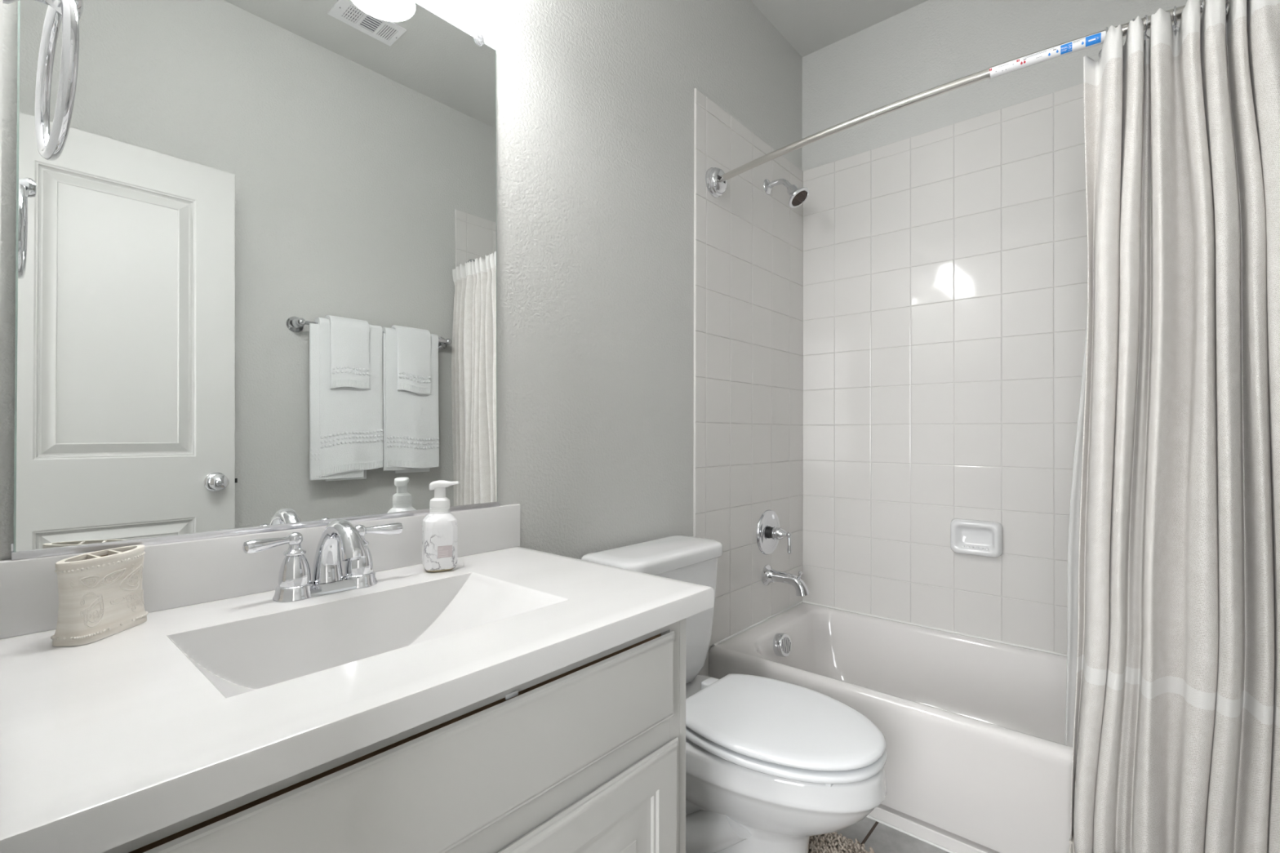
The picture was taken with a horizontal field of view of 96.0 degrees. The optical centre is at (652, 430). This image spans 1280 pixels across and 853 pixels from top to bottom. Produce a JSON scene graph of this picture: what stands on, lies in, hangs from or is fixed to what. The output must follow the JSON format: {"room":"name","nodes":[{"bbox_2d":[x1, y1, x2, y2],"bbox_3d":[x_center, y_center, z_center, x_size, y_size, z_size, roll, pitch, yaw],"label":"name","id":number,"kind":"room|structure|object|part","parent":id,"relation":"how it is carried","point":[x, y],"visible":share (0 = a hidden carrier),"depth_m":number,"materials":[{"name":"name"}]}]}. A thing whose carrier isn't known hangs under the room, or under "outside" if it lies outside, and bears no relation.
{"room":"bathroom","nodes":[
{"label":"bathroom","id":0,"kind":"room"},
{"bbox_2d":[0,0,803,676],"bbox_3d":[-0.148,-0.281,1.692,0.128,2.775,2.612,0,0,40],"label":"wall","id":1,"kind":"structure","parent":0,"point":[650,323],"depth_m":1.74,"materials":[{"name":"grey paint"}]},
{"bbox_2d":[11,0,499,559],"bbox_3d":[-0.604,-0.366,1.054,0.020,1.079,0.754,0,0,40],"label":"mirror","id":2,"kind":"object","parent":1,"relation":"attached to","point":[255,282],"visible":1,"depth_m":0.97,"materials":[{"name":"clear mirror"}]},
{"bbox_2d":[0,503,519,639],"bbox_3d":[-0.594,0.224,1.063,0.020,0.101,0.839,0,0,40],"label":"backsplash","id":3,"kind":"structure","parent":1,"relation":"attached to","point":[175,575],"depth_m":0.93,"materials":[{"name":"white stone"}]},
{"bbox_3d":[0.165,0.923,1.964,0.006,0.346,0.081,0,0,40],"label":"tile leg","id":4,"kind":"part","parent":1,"relation":"part of","materials":[{"name":"white tile"}]},
{"bbox_2d":[756,509,791,555],"bbox_3d":[0.501,0.407,2.276,0.103,0.180,0.180,0,0,40],"label":"shower valve","id":5,"kind":"object","parent":1,"relation":"attached to","point":[769,531],"visible":1,"depth_m":2.27,"materials":[{"name":"silver metal"}]},
{"bbox_3d":[0.531,0.439,2.249,0.021,0.084,0.021,0,0,40],"label":"lever","id":6,"kind":"part","parent":5,"relation":"part of","materials":[{"name":"silver metal"}]},
{"bbox_2d":[761,564,809,595],"bbox_3d":[0.523,0.584,2.243,0.179,0.097,0.082,0,0,40],"label":"tub spout","id":7,"kind":"object","parent":1,"relation":"attached to","point":[769,575],"visible":1,"depth_m":2.23,"materials":[{"name":"silver metal"}]},
{"bbox_3d":[0.534,0.592,2.235,0.152,0.079,0.051,0,0,40],"label":"spout","id":8,"kind":"part","parent":7,"relation":"part of","materials":[{"name":"silver metal"}]},
{"bbox_3d":[0.564,0.556,2.209,0.020,0.033,0.016,0,0,40],"label":"diverter knob","id":9,"kind":"part","parent":7,"relation":"part of","materials":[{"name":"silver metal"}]},
{"bbox_2d":[763,178,808,208],"bbox_3d":[0.525,-0.937,2.253,0.174,0.138,0.090,0,0,40],"label":"showerhead","id":10,"kind":"object","parent":1,"relation":"attached to","point":[798,196],"visible":1,"depth_m":2.23,"materials":[{"name":"silver metal"}]},
{"bbox_3d":[0.503,-0.964,2.272,0.108,0.058,0.021,0,0,40],"label":"arm","id":11,"kind":"part","parent":10,"relation":"part of","materials":[{"name":"silver metal"}]},
{"bbox_2d":[705,0,1229,197],"bbox_3d":[0.765,-0.869,1.524,1.483,0.100,0.141,0,0,40],"label":"curtain rod","id":12,"kind":"object","parent":1,"relation":"attached to","point":[716,180],"visible":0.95,"depth_m":1.48,"materials":[{"name":"silver metal"}]},
{"bbox_2d":[1098,26,1107,57],"bbox_3d":[0.999,-0.852,1.272,0.037,0.070,0.024,0,0,-27],"label":"curtain hook","id":13,"kind":"object","parent":12,"relation":"hanging from","point":[1106,29],"visible":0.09,"depth_m":1.27,"materials":[{"name":"silver metal"}]},
{"bbox_2d":[1143,14,1149,45],"bbox_3d":[1.051,-0.852,1.236,0.037,0.070,0.024,0,0,-40],"label":"curtain hook","id":14,"kind":"object","parent":12,"relation":"hanging from","point":[1145,35],"visible":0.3,"depth_m":1.22,"materials":[{"name":"silver metal"}]},
{"bbox_2d":[1069,0,1279,852],"bbox_3d":[1.100,0.073,1.125,0.482,1.837,0.102,0,0,42],"label":"shower curtain","id":15,"kind":"object","parent":12,"relation":"hanging from","point":[1176,743],"visible":1,"depth_m":1.16,"materials":[{"name":"fabric"}]},
{"bbox_2d":[1172,5,1179,35],"bbox_3d":[1.093,-0.852,1.210,0.037,0.070,0.024,0,0,-22],"label":"curtain hook","id":16,"kind":"object","parent":12,"relation":"hanging from","point":[1175,28],"visible":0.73,"depth_m":1.20,"materials":[{"name":"silver metal"}]},
{"bbox_2d":[1201,0,1204,10],"bbox_3d":[1.133,-0.852,1.182,0.029,0.070,0.030,0,0,13],"label":"curtain hook","id":17,"kind":"object","parent":12,"relation":"hanging from","point":[1202,1],"visible":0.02,"depth_m":1.17,"materials":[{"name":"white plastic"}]},
{"bbox_2d":[427,568,453,572],"bbox_3d":[-0.421,0.272,1.138,0.053,0.004,0.049,0,0,-30],"label":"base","id":18,"kind":"object","parent":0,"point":[430,570],"depth_m":1.11,"materials":[{"name":"beige"}]},
{"bbox_2d":[751,0,928,57],"bbox_3d":[0.133,-1.725,0.396,3.200,0.100,4.400,0,0,40],"label":"ceiling","id":19,"kind":"structure","parent":0,"point":[810,26],"depth_m":2.32,"materials":[{"name":"grey paint"}]},
{"bbox_2d":[833,817,948,852],"bbox_3d":[0.126,1.150,0.380,3.200,0.100,4.400,0,0,40],"label":"floor","id":20,"kind":"structure","parent":0,"point":[882,838],"depth_m":1.56,"materials":[{"name":"grey tile"}]},
{"bbox_2d":[102,618,685,852],"bbox_3d":[-0.401,0.705,0.871,0.560,0.792,0.803,0,0,40],"label":"vanity cabinet","id":21,"kind":"object","parent":20,"relation":"on","point":[588,755],"visible":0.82,"depth_m":0.72,"materials":[{"name":"grey paint"}]},
{"bbox_2d":[0,503,713,852],"bbox_3d":[-0.383,0.285,0.882,0.576,0.226,0.839,0,0,40],"label":"countertop","id":22,"kind":"structure","parent":21,"relation":"on","point":[226,691],"depth_m":0.71,"materials":[{"name":"white stone"}]},
{"bbox_2d":[50,544,148,646],"bbox_3d":[-0.741,0.219,0.777,0.052,0.105,0.124,0,0,-2],"label":"toothbrush holder","id":23,"kind":"object","parent":22,"relation":"on","point":[100,593],"visible":1,"depth_m":0.75,"materials":[{"name":"beige ceramic"}]},
{"bbox_2d":[242,519,403,602],"bbox_3d":[-0.547,0.210,0.979,0.178,0.127,0.191,0,0,-2],"label":"faucet","id":24,"kind":"object","parent":22,"relation":"on","point":[295,584],"visible":1,"depth_m":0.95,"materials":[{"name":"silver metal"}]},
{"bbox_3d":[-0.603,0.178,0.919,0.023,0.024,0.086,0,0,31],"label":"lever","id":25,"kind":"part","parent":24,"relation":"part of","materials":[{"name":"silver metal"}]},
{"bbox_3d":[-0.587,0.230,0.946,0.061,0.087,0.061,0,0,40],"label":"handle","id":26,"kind":"part","parent":24,"relation":"part of","materials":[{"name":"silver metal"}]},
{"bbox_3d":[-0.554,0.265,0.984,0.053,0.017,0.157,0,0,40],"label":"plate","id":27,"kind":"part","parent":24,"relation":"part of","materials":[{"name":"silver metal"}]},
{"bbox_3d":[-0.517,0.203,0.953,0.149,0.114,0.047,0,0,40],"label":"spout","id":28,"kind":"part","parent":24,"relation":"part of","materials":[{"name":"silver metal"}]},
{"bbox_3d":[-0.521,0.230,1.023,0.061,0.087,0.061,0,0,40],"label":"handle","id":29,"kind":"part","parent":24,"relation":"part of","materials":[{"name":"silver metal"}]},
{"bbox_3d":[-0.497,0.179,1.044,0.086,0.024,0.023,0,0,-41],"label":"lever","id":30,"kind":"part","parent":24,"relation":"part of","materials":[{"name":"silver metal"}]},
{"bbox_2d":[422,480,459,572],"bbox_3d":[-0.419,0.186,1.140,0.065,0.175,0.058,0,0,-30],"label":"soap dispenser","id":31,"kind":"object","parent":22,"relation":"on","point":[439,526],"visible":1,"depth_m":1.12,"materials":[{"name":"plastic"}]},
{"bbox_3d":[-0.420,0.122,1.139,0.023,0.025,0.023,0,0,40],"label":"pump stem","id":32,"kind":"part","parent":31,"relation":"part of","materials":[{"name":"white plastic"}]},
{"bbox_2d":[422,511,457,570],"bbox_3d":[-0.421,0.214,1.139,0.061,0.112,0.057,0,0,-30],"label":"bottle","id":33,"kind":"object","parent":31,"relation":"on","point":[439,528],"depth_m":1.11,"materials":[{"name":"plastic"}]},
{"bbox_2d":[439,547,444,556],"bbox_3d":[-0.405,0.235,1.114,0.018,0.017,0.001,0,0,-30],"label":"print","id":34,"kind":"object","parent":31,"relation":"on","point":[442,550],"depth_m":1.11,"materials":[{"name":"white"}]},
{"bbox_3d":[-0.079,0.747,0.832,0.018,0.461,0.370,0,0,40],"label":"cabinet door","id":35,"kind":"part","parent":21,"relation":"part of","materials":[{"name":"grey paint"}]},
{"bbox_2d":[581,534,886,852],"bbox_3d":[0.214,0.716,1.450,0.720,0.779,0.431,0,0,40],"label":"toilet","id":36,"kind":"object","parent":20,"relation":"on","point":[772,766],"visible":0.77,"depth_m":1.30,"materials":[{"name":"white ceramic"}]},
{"bbox_3d":[0.017,0.348,1.621,0.198,0.043,0.431,0,0,40],"label":"tank lid","id":37,"kind":"part","parent":36,"relation":"part of","materials":[{"name":"white ceramic"}]},
{"bbox_3d":[0.014,0.549,1.621,0.174,0.358,0.406,0,0,40],"label":"tank","id":38,"kind":"part","parent":36,"relation":"part of","materials":[{"name":"white ceramic"}]},
{"bbox_3d":[0.307,0.711,1.371,0.470,0.018,0.375,0,0,40],"label":"seat","id":39,"kind":"part","parent":36,"relation":"part of","materials":[{"name":"white plastic"}]},
{"bbox_3d":[0.308,0.684,1.370,0.465,0.021,0.373,0,0,40],"label":"lid","id":40,"kind":"part","parent":36,"relation":"part of","materials":[{"name":"white plastic"}]},
{"bbox_3d":[0.233,0.918,1.432,0.670,0.376,0.382,0,0,40],"label":"bowl","id":41,"kind":"part","parent":36,"relation":"part of","materials":[{"name":"white ceramic"}]},
{"bbox_2d":[808,831,874,852],"bbox_3d":[0.472,1.088,1.233,0.638,0.034,0.553,0,0,40],"label":"bath rug","id":42,"kind":"object","parent":20,"relation":"on","point":[827,842],"visible":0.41,"depth_m":1.51,"materials":[{"name":"beige fabric"}]},
{"bbox_2d":[709,602,1077,852],"bbox_3d":[0.998,0.930,1.793,1.499,0.357,0.718,0,0,40],"label":"bathtub","id":43,"kind":"object","parent":20,"relation":"on","point":[978,733],"visible":0.58,"depth_m":1.82,"materials":[{"name":"white ceramic"}]},
{"bbox_2d":[866,815,955,852],"bbox_3d":[0.769,1.105,1.522,1.474,0.007,0.007,0,0,40],"label":"trim","id":44,"kind":"structure","parent":43,"relation":"attached to","point":[868,816],"depth_m":1.57,"materials":[{"name":"white"}]},
{"bbox_2d":[802,0,1228,656],"bbox_3d":[1.316,-0.275,2.078,1.620,2.775,0.128,0,0,40],"label":"wall","id":45,"kind":"structure","parent":0,"point":[945,235],"depth_m":2.17,"materials":[{"name":"white tile"}]},
{"bbox_2d":[712,600,1077,658],"bbox_3d":[1.002,0.750,1.798,1.487,0.008,0.695,0,0,40],"label":"trim","id":46,"kind":"structure","parent":45,"relation":"attached to","point":[783,611],"depth_m":2.17,"materials":[{"name":"white"}]},
{"bbox_2d":[950,518,1002,557],"bbox_3d":[1.169,0.388,2.089,0.168,0.125,0.036,0,0,40],"label":"soap dish","id":47,"kind":"object","parent":45,"relation":"attached to","point":[967,536],"visible":1,"depth_m":2.08,"materials":[{"name":"white ceramic"}]},
{"bbox_3d":[-0.341,-0.289,0.221,1.500,2.775,0.120,0,0,40],"label":"wall","id":48,"kind":"structure","parent":0,"visible":0},
{"bbox_2d":[0,0,2,284],"bbox_3d":[-0.121,0.068,0.031,0.639,2.060,0.124,0,0,40],"label":"trim","id":49,"kind":"structure","parent":48,"relation":"attached to","point":[1,1],"depth_m":0.28,"materials":[{"name":"grey paint"}]},
{"bbox_2d":[2,0,83,160],"bbox_3d":[-0.598,-0.363,0.559,0.159,0.188,0.063,0,0,40],"label":"towel ring","id":50,"kind":"object","parent":48,"relation":"attached to","point":[51,144],"visible":1,"depth_m":0.56,"materials":[{"name":"silver metal"}]}
]}

